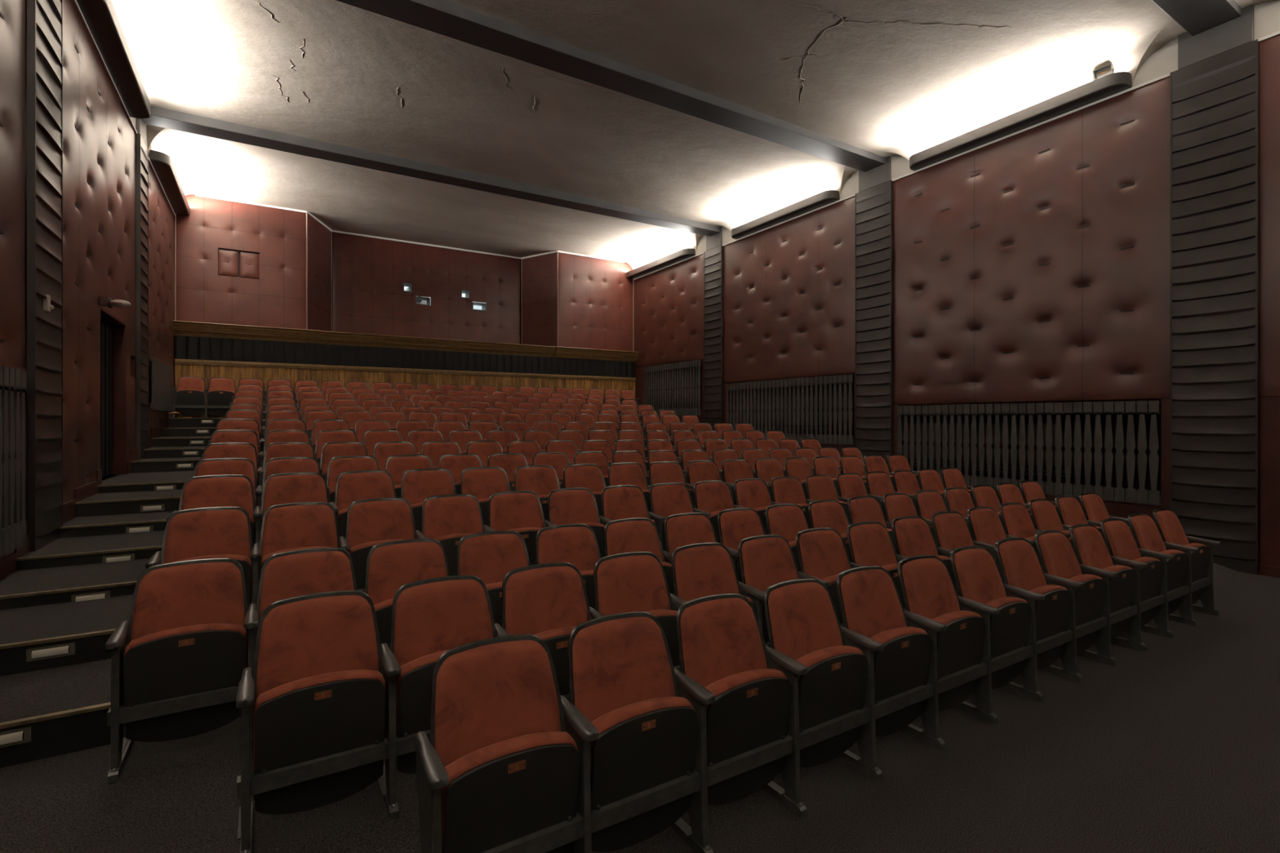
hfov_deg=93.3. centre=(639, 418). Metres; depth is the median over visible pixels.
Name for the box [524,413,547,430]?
seat
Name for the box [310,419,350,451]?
seat
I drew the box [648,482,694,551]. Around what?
seat
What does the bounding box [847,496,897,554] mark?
seat
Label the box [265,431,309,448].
cushion
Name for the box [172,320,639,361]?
railing
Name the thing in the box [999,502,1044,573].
seat
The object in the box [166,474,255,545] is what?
seat
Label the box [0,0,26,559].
upholstered panel
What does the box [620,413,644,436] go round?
seat
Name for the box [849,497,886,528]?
cushion
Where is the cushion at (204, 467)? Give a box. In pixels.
[195,459,255,494]
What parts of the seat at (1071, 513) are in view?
armrest, backrest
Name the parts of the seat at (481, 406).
backrest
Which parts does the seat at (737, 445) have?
backrest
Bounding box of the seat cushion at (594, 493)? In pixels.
[592,492,601,494]
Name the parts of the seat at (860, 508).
backrest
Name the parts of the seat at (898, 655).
panel, foot rail, armrest, backrest, rail, number plate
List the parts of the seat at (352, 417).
backrest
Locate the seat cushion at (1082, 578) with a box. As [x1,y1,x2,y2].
[1068,573,1102,582]
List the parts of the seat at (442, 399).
backrest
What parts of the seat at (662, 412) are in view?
backrest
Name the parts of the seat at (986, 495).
backrest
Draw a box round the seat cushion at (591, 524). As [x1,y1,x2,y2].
[573,522,604,527]
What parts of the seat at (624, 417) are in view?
backrest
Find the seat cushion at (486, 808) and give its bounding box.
[441,731,577,852]
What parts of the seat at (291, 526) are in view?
armrest, panel, backrest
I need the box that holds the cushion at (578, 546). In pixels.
[537,526,599,570]
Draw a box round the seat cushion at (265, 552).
[259,546,330,577]
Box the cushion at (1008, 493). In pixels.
[999,484,1026,507]
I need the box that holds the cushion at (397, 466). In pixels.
[386,456,431,486]
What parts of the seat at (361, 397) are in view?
backrest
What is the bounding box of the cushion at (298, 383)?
[294,380,317,393]
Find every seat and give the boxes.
[105,558,248,783]
[145,506,253,608]
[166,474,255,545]
[172,376,205,417]
[192,442,258,487]
[192,457,257,507]
[200,429,259,467]
[204,377,235,417]
[208,418,261,466]
[225,409,262,439]
[228,404,262,438]
[229,389,263,409]
[231,384,264,403]
[231,396,263,419]
[234,377,264,396]
[235,590,385,852]
[244,547,356,749]
[249,502,339,639]
[253,472,329,546]
[255,456,320,508]
[257,442,315,499]
[258,429,310,467]
[259,418,306,452]
[261,409,300,448]
[262,390,294,417]
[262,397,296,419]
[262,404,297,432]
[263,378,291,396]
[263,385,293,403]
[293,379,318,397]
[294,386,320,404]
[295,391,324,411]
[297,398,328,419]
[301,404,332,422]
[304,410,337,439]
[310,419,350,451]
[314,430,358,466]
[319,441,367,480]
[320,380,343,394]
[324,386,347,400]
[326,455,379,503]
[327,391,353,407]
[329,470,395,538]
[331,398,358,413]
[336,405,364,419]
[339,497,416,592]
[341,410,372,431]
[346,381,368,393]
[351,387,373,399]
[355,419,391,443]
[356,392,380,406]
[358,538,449,648]
[361,399,386,411]
[363,430,402,456]
[368,405,395,419]
[370,382,391,393]
[373,441,416,471]
[376,411,405,430]
[377,388,398,399]
[377,575,496,821]
[383,393,407,406]
[385,454,433,497]
[390,400,414,411]
[394,382,414,393]
[395,420,429,441]
[400,406,425,420]
[400,468,456,532]
[401,388,422,399]
[407,430,444,454]
[408,411,436,430]
[409,394,432,406]
[415,493,484,576]
[415,634,579,852]
[417,383,436,394]
[417,400,441,411]
[421,440,461,468]
[426,389,445,400]
[429,406,453,421]
[433,420,465,440]
[435,395,456,406]
[438,453,482,493]
[439,384,457,395]
[440,412,468,430]
[444,400,466,412]
[448,390,467,400]
[448,430,482,453]
[456,530,530,626]
[457,407,479,426]
[459,384,478,395]
[459,395,479,407]
[460,466,511,525]
[466,440,502,466]
[467,412,495,430]
[469,401,490,412]
[469,421,498,440]
[471,391,488,401]
[480,385,497,395]
[482,395,502,407]
[483,407,505,424]
[484,490,545,565]
[486,430,519,453]
[487,453,528,491]
[492,391,510,401]
[493,401,514,413]
[494,562,591,701]
[497,413,522,430]
[499,386,516,396]
[502,421,531,440]
[504,396,524,408]
[506,440,542,465]
[508,408,529,421]
[512,391,529,402]
[514,465,560,520]
[516,402,536,413]
[519,386,535,396]
[522,430,553,452]
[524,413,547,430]
[525,396,544,408]
[532,392,548,402]
[532,452,569,488]
[533,408,553,421]
[534,421,561,440]
[535,524,600,609]
[537,386,553,397]
[538,402,558,413]
[544,487,604,558]
[546,397,564,408]
[546,440,578,464]
[550,413,572,430]
[551,392,567,403]
[555,387,570,398]
[555,430,585,452]
[556,408,576,422]
[560,403,579,413]
[560,611,697,852]
[563,463,605,515]
[564,422,590,440]
[566,398,583,409]
[569,393,586,403]
[572,387,587,399]
[573,451,608,487]
[574,413,595,431]
[578,408,598,422]
[581,403,599,414]
[582,440,613,465]
[585,398,602,412]
[586,394,604,404]
[587,430,615,453]
[588,388,604,402]
[589,551,680,671]
[592,422,617,442]
[597,413,619,432]
[599,484,657,530]
[600,404,620,419]
[600,408,620,424]
[604,388,622,403]
[604,394,622,404]
[604,399,620,416]
[604,517,674,594]
[608,462,651,511]
[612,450,650,485]
[615,440,648,471]
[617,430,648,457]
[618,404,640,420]
[619,389,639,407]
[619,422,646,446]
[620,409,642,426]
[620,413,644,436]
[622,399,638,413]
[638,404,660,420]
[640,409,657,422]
[641,414,660,439]
[644,422,673,445]
[645,430,677,457]
[645,439,682,467]
[647,449,688,483]
[648,461,694,507]
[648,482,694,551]
[659,409,681,422]
[662,414,680,436]
[662,512,717,595]
[669,422,690,440]
[670,542,756,615]
[670,593,791,852]
[672,430,696,449]
[675,439,702,462]
[680,449,710,484]
[681,414,699,431]
[686,460,721,508]
[692,422,712,440]
[693,480,735,543]
[697,430,719,450]
[704,439,728,461]
[711,448,739,481]
[714,422,733,439]
[717,507,765,582]
[721,430,743,448]
[721,458,754,505]
[730,439,753,459]
[733,478,773,534]
[735,422,754,439]
[737,534,799,647]
[741,448,766,478]
[744,430,764,448]
[754,457,785,502]
[755,438,777,457]
[761,577,868,818]
[765,503,809,571]
[766,430,786,448]
[768,448,792,476]
[771,476,811,528]
[778,438,799,457]
[784,457,813,498]
[794,447,817,475]
[795,527,851,626]
[800,438,821,457]
[804,474,849,520]
[808,499,852,562]
[813,456,840,496]
[817,447,841,473]
[836,472,868,524]
[836,565,932,781]
[839,455,868,493]
[840,446,866,472]
[846,521,906,609]
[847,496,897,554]
[863,454,896,492]
[865,471,895,521]
[882,493,933,537]
[887,454,921,489]
[891,515,955,586]
[892,470,920,516]
[897,555,986,750]
[915,489,947,546]
[917,468,948,511]
[931,511,974,595]
[941,467,976,506]
[944,487,975,540]
[950,545,1031,724]
[967,506,1007,583]
[971,484,1006,534]
[995,537,1071,702]
[996,482,1035,528]
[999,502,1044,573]
[1019,480,1062,522]
[1028,498,1079,564]
[1034,529,1106,682]
[1054,495,1105,561]
[1069,524,1137,666]
[1079,492,1130,551]
[1100,518,1164,651]
[1127,513,1188,638]
[1152,508,1219,626]
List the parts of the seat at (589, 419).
backrest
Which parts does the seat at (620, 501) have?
armrest, backrest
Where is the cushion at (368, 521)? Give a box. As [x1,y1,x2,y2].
[347,500,414,551]
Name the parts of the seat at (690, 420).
backrest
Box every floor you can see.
[0,562,1279,852]
[247,581,253,667]
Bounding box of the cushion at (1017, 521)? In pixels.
[1002,504,1035,538]
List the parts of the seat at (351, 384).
backrest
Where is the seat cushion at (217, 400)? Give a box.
[207,390,235,411]
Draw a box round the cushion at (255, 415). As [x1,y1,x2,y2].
[226,410,261,430]
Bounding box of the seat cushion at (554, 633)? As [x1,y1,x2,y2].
[533,626,575,639]
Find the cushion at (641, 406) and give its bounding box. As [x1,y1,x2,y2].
[639,404,653,414]
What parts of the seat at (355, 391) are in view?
backrest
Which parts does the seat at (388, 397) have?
backrest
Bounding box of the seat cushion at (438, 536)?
[433,533,475,541]
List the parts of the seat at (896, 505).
armrest, backrest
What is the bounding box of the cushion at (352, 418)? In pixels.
[342,412,371,427]
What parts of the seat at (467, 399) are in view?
backrest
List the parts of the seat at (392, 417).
backrest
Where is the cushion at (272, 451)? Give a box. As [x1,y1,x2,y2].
[265,444,313,463]
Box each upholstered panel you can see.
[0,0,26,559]
[62,0,135,503]
[148,163,174,436]
[176,194,306,328]
[307,214,330,331]
[333,232,519,344]
[522,252,557,346]
[558,252,632,351]
[634,253,703,368]
[723,196,854,382]
[893,76,1169,404]
[1259,34,1279,395]
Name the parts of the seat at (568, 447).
backrest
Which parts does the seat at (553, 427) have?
backrest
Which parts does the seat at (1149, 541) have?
backrest, panel, armrest, foot rail, rail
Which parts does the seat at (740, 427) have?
backrest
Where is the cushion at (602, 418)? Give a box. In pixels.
[599,414,618,427]
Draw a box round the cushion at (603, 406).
[601,404,618,413]
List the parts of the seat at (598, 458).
backrest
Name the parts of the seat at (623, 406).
backrest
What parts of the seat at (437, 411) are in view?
backrest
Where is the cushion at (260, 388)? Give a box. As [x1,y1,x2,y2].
[237,385,263,398]
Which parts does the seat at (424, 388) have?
backrest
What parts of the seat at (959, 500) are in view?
backrest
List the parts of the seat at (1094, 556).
backrest, panel, foot rail, armrest, rail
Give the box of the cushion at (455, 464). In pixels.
[440,455,480,482]
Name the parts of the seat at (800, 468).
backrest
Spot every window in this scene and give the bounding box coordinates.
[403,282,412,292]
[415,296,430,305]
[461,289,469,298]
[472,302,486,311]
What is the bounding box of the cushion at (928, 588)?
[902,558,959,619]
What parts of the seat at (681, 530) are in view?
armrest, panel, backrest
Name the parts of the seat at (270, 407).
backrest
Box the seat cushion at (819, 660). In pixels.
[795,645,863,679]
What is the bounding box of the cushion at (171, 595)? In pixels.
[130,562,244,641]
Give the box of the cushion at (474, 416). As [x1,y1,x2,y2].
[471,413,494,422]
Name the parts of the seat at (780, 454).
backrest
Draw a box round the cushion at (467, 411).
[457,408,479,421]
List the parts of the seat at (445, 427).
backrest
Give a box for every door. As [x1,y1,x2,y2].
[99,306,126,481]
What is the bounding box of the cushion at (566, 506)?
[550,489,599,524]
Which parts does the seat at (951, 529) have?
armrest, panel, backrest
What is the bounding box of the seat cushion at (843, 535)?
[840,533,847,537]
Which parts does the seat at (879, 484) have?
armrest, panel, backrest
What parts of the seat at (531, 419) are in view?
backrest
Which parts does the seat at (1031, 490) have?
backrest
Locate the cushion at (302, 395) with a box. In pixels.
[298,391,324,406]
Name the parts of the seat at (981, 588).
panel, foot rail, armrest, backrest, rail, number plate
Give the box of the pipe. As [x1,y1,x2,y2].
[166,412,191,417]
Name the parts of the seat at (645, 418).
backrest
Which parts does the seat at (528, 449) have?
backrest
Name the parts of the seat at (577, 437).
backrest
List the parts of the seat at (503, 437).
backrest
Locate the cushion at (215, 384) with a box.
[208,377,235,392]
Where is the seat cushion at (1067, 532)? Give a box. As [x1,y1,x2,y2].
[1061,530,1070,534]
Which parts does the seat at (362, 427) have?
backrest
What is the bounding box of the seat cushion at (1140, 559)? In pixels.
[1133,556,1159,563]
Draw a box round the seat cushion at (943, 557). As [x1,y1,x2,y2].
[937,555,950,559]
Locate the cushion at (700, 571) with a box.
[675,546,738,601]
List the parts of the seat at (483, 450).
backrest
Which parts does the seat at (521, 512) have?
armrest, backrest, number plate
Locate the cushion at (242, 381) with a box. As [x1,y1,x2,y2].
[239,378,263,389]
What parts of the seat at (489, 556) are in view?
backrest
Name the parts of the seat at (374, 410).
backrest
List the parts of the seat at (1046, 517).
backrest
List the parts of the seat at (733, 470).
armrest, panel, backrest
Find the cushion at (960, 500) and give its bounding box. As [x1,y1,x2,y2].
[946,488,974,517]
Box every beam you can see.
[135,106,721,251]
[336,0,890,192]
[1151,0,1253,69]
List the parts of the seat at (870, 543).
armrest, backrest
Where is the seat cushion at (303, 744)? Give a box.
[253,669,385,800]
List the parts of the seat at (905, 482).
backrest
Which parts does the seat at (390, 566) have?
backrest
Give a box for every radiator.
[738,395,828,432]
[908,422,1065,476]
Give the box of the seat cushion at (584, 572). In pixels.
[579,569,593,575]
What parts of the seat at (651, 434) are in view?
backrest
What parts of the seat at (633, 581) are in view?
armrest, backrest, rail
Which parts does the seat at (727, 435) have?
backrest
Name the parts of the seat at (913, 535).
armrest, backrest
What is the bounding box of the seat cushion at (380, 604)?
[373,598,393,611]
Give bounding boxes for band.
[175,335,635,377]
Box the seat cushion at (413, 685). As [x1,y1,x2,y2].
[395,649,448,735]
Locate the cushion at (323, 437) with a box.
[316,431,356,457]
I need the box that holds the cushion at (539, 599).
[505,566,589,635]
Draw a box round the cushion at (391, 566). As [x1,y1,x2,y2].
[367,542,447,604]
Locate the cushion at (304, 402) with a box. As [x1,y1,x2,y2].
[300,399,327,414]
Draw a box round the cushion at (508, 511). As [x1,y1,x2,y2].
[490,493,543,531]
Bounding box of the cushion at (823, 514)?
[810,502,848,533]
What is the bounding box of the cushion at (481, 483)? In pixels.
[462,468,509,499]
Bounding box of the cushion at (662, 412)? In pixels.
[660,410,675,421]
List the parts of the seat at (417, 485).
backrest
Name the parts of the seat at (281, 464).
panel, armrest, backrest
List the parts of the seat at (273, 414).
backrest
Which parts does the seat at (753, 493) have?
backrest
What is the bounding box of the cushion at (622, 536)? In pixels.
[606,520,662,561]
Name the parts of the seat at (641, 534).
backrest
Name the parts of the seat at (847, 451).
backrest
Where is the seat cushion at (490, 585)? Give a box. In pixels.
[485,582,502,590]
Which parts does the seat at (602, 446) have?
backrest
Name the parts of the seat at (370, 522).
armrest, backrest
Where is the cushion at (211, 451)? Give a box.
[204,444,257,475]
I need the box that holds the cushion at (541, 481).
[515,466,559,495]
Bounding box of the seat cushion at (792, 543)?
[788,540,796,546]
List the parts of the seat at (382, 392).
backrest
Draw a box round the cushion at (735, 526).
[720,510,764,551]
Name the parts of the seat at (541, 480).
backrest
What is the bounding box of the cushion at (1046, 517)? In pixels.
[1031,501,1063,531]
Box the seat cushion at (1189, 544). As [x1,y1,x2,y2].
[1184,542,1206,547]
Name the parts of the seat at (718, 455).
backrest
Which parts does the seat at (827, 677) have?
foot rail, panel, armrest, backrest, rail, number plate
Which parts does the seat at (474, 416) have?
backrest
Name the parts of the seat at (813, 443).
backrest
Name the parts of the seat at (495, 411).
backrest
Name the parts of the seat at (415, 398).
backrest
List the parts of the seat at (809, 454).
backrest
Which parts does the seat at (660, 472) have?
backrest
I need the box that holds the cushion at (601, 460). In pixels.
[575,453,608,475]
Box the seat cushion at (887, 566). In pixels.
[881,564,897,570]
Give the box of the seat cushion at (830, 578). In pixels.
[822,573,838,584]
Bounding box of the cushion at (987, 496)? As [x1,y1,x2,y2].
[973,486,1000,511]
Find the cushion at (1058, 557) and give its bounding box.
[1038,533,1082,578]
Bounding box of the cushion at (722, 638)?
[680,597,767,687]
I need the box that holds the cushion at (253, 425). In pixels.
[217,420,259,444]
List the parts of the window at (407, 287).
pane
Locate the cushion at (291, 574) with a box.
[259,551,354,617]
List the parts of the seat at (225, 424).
backrest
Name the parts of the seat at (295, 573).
armrest, panel, backrest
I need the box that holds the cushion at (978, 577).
[954,548,1006,604]
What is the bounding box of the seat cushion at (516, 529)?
[508,527,541,532]
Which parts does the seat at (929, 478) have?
backrest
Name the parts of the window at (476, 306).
pane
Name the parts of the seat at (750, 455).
backrest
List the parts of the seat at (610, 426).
backrest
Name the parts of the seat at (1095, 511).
armrest, backrest, armrest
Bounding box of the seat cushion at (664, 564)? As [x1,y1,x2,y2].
[660,561,671,566]
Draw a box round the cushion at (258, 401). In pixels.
[232,397,262,409]
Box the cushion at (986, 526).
[969,508,1006,544]
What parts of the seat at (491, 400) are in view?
backrest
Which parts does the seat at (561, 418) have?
backrest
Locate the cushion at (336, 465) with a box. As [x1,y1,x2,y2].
[328,457,377,493]
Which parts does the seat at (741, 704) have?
foot rail, panel, armrest, backrest, rail, number plate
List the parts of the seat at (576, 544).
backrest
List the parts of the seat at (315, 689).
foot rail, armrest, panel, rail, backrest, number plate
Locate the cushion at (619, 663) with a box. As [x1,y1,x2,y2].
[572,617,675,769]
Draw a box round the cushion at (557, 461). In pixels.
[533,453,568,477]
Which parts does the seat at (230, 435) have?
backrest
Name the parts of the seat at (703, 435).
backrest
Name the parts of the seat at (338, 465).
backrest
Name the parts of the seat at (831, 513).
backrest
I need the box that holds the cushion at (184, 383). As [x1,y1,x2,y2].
[177,377,204,392]
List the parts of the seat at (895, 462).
backrest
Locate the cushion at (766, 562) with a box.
[741,537,798,591]
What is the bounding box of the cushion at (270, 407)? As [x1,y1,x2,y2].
[267,405,297,412]
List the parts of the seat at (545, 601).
armrest, backrest, number plate, rail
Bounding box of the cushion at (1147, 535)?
[1131,515,1166,552]
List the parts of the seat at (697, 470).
armrest, panel, backrest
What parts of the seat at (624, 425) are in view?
backrest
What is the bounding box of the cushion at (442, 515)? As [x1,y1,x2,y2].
[423,496,482,538]
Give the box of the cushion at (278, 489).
[262,474,327,515]
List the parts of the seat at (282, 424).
panel, armrest, backrest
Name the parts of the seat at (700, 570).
panel, armrest, backrest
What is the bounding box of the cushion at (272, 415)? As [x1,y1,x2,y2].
[266,410,299,422]
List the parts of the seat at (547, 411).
backrest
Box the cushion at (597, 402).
[586,399,601,409]
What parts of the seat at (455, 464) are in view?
backrest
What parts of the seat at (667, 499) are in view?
panel, armrest, backrest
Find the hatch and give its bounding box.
[217,248,259,279]
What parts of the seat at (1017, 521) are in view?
backrest, armrest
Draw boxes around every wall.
[25,0,174,533]
[173,217,520,388]
[635,0,1279,567]
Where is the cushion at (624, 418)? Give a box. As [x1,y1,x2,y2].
[621,414,639,423]
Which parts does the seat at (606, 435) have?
backrest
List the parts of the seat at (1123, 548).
backrest, panel, foot rail, armrest, rail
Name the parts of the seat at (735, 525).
armrest, panel, backrest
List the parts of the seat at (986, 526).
armrest, backrest, panel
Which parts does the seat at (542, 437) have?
backrest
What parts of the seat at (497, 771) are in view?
panel, armrest, backrest, number plate, rail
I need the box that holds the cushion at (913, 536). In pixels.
[894,518,937,557]
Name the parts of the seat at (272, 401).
backrest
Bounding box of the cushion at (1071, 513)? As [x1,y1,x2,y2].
[1057,497,1088,525]
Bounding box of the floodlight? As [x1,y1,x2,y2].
[1092,62,1114,80]
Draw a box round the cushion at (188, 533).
[163,509,249,564]
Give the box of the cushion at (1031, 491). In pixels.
[1022,481,1045,503]
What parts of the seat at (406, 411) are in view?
backrest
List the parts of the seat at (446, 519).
armrest, backrest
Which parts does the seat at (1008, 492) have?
backrest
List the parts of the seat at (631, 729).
panel, armrest, backrest, rail, number plate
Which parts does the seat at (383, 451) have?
backrest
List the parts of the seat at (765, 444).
backrest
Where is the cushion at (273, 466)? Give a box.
[264,458,319,480]
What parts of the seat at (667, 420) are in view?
backrest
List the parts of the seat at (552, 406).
backrest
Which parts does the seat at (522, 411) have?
backrest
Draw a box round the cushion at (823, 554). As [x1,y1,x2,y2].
[799,530,850,579]
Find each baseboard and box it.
[0,411,173,580]
[1258,564,1279,577]
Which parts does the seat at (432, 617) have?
foot rail, panel, armrest, rail, backrest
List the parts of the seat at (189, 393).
panel, rail, backrest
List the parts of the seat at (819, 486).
backrest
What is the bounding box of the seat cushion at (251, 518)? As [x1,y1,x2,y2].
[248,515,254,545]
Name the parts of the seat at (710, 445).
backrest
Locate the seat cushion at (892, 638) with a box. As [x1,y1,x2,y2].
[870,626,927,653]
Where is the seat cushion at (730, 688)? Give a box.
[704,668,787,711]
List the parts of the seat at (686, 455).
backrest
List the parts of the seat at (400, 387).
backrest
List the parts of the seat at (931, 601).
panel, foot rail, armrest, backrest, rail, number plate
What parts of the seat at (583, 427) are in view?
backrest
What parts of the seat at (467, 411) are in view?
backrest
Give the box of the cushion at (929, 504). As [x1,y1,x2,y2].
[917,492,946,519]
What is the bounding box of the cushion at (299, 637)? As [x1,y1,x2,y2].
[256,595,378,698]
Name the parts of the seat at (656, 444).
backrest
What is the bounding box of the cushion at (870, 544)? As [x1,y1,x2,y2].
[849,524,897,566]
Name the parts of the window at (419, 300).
pane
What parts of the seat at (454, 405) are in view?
backrest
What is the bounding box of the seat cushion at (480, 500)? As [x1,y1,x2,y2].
[477,497,489,502]
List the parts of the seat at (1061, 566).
backrest, foot rail, panel, armrest, rail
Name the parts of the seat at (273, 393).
backrest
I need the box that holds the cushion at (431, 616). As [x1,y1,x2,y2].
[393,579,493,724]
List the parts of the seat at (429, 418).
backrest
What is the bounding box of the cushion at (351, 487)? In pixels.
[336,472,394,513]
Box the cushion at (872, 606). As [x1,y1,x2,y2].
[840,568,906,638]
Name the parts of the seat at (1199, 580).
backrest, panel, armrest, foot rail, rail, panel, armrest, foot rail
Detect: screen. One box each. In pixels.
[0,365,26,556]
[150,358,173,411]
[644,359,702,415]
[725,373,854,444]
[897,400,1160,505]
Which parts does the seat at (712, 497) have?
armrest, backrest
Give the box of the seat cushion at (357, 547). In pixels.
[348,539,402,555]
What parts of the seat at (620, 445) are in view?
backrest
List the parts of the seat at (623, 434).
backrest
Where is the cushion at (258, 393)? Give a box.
[235,390,262,403]
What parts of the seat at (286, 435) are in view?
armrest, panel, backrest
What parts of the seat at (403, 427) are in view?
backrest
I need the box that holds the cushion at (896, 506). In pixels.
[884,494,917,523]
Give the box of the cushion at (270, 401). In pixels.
[266,398,295,407]
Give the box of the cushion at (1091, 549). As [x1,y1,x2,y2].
[1072,526,1113,568]
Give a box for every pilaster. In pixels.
[26,0,62,551]
[136,133,149,459]
[703,245,723,431]
[854,180,893,472]
[1169,39,1258,574]
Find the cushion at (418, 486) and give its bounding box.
[402,470,454,505]
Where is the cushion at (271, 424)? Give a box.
[266,420,305,434]
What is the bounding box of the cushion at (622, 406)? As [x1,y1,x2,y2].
[620,404,635,412]
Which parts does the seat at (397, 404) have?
backrest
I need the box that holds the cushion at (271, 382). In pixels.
[267,379,290,386]
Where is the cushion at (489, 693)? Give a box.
[435,640,561,836]
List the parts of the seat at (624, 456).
backrest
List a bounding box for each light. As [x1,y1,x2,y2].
[0,726,31,747]
[26,642,75,662]
[71,591,110,601]
[76,0,151,119]
[100,296,131,308]
[102,553,134,562]
[125,524,153,533]
[140,503,164,511]
[148,149,190,215]
[154,484,176,490]
[176,462,193,468]
[182,450,198,455]
[189,440,204,444]
[195,429,208,433]
[200,419,213,423]
[626,248,695,278]
[731,190,839,239]
[909,71,1132,170]
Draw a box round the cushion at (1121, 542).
[1103,520,1141,559]
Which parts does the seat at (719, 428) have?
backrest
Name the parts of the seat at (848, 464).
backrest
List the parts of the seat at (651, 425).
backrest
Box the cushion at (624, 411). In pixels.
[622,409,638,416]
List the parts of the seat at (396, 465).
backrest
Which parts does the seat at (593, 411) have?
backrest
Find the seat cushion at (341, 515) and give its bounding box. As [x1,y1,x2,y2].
[336,508,347,522]
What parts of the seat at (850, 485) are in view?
armrest, backrest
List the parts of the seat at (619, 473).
backrest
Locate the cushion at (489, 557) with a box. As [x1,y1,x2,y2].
[459,533,528,584]
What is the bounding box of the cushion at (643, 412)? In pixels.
[641,410,657,415]
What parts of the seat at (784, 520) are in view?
backrest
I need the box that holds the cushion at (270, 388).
[267,386,292,392]
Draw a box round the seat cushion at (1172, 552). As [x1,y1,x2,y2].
[1160,549,1184,555]
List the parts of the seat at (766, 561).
panel, armrest, backrest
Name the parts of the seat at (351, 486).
armrest, backrest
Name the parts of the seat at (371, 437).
backrest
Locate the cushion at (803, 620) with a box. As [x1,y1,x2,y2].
[768,582,843,660]
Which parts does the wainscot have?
rail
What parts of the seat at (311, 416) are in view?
backrest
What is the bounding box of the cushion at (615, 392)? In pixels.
[605,389,619,398]
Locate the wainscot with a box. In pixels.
[174,358,635,417]
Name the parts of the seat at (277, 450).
armrest, panel, backrest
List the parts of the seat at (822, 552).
armrest, backrest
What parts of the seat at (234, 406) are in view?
backrest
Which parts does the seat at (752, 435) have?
backrest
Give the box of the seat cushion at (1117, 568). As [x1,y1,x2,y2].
[1103,564,1133,572]
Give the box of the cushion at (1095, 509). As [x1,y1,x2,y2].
[1081,493,1110,522]
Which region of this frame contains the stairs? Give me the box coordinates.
[0,417,225,768]
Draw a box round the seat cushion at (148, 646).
[123,623,246,668]
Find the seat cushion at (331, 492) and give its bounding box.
[328,488,335,496]
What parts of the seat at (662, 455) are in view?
backrest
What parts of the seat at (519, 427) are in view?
backrest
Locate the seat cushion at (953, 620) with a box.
[932,610,981,633]
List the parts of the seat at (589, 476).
backrest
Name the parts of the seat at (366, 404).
backrest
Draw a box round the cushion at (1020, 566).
[999,540,1047,591]
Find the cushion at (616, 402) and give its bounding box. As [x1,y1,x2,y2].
[604,400,619,409]
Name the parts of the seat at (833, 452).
backrest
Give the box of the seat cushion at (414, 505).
[411,502,422,508]
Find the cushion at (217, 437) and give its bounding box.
[211,431,258,458]
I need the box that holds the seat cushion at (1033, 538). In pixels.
[1026,536,1035,541]
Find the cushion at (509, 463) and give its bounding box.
[488,454,526,479]
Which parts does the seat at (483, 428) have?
backrest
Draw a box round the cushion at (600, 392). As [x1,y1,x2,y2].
[589,389,604,398]
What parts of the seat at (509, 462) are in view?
backrest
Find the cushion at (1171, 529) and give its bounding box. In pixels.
[1155,511,1188,545]
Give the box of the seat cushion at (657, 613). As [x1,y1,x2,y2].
[644,609,677,617]
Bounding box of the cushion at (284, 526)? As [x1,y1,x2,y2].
[262,504,337,557]
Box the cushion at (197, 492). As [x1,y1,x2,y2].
[181,476,253,517]
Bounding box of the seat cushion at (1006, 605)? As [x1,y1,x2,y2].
[985,596,1026,615]
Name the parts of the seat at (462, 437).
backrest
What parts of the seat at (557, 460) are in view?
backrest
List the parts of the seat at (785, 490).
backrest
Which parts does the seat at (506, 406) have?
backrest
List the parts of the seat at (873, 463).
backrest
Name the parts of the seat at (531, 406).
backrest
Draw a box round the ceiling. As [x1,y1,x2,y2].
[111,0,1278,269]
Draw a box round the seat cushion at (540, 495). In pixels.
[537,494,548,497]
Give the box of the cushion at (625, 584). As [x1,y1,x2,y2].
[596,555,670,616]
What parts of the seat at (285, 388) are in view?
backrest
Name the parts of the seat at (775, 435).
backrest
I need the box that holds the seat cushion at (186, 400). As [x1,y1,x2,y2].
[175,389,204,411]
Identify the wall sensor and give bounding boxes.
[43,294,53,311]
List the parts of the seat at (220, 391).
panel, rail, backrest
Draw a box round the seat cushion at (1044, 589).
[1029,584,1066,595]
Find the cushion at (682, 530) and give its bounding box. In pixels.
[666,515,715,554]
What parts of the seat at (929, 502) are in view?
armrest, backrest, panel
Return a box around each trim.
[71,0,175,216]
[174,213,634,351]
[195,194,624,262]
[633,31,1279,279]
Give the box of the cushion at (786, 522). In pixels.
[768,506,808,542]
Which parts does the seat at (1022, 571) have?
backrest, panel, foot rail, armrest, rail, number plate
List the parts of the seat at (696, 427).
backrest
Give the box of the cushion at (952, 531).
[934,513,973,550]
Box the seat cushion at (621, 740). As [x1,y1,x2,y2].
[590,696,694,765]
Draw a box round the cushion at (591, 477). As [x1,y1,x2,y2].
[564,465,604,492]
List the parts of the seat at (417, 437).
backrest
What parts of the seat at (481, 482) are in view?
backrest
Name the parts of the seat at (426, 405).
backrest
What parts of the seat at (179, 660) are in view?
armrest, panel, foot rail, rail, number plate, backrest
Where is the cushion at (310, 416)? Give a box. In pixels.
[305,411,336,429]
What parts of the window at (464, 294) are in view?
pane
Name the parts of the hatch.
hatch door, hatch door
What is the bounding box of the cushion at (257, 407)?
[230,404,262,419]
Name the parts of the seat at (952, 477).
backrest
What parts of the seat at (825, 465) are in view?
backrest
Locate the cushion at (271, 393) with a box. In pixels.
[266,391,293,400]
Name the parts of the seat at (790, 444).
backrest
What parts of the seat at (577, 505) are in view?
armrest, backrest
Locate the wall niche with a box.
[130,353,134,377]
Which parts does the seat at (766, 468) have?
backrest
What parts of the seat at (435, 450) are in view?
backrest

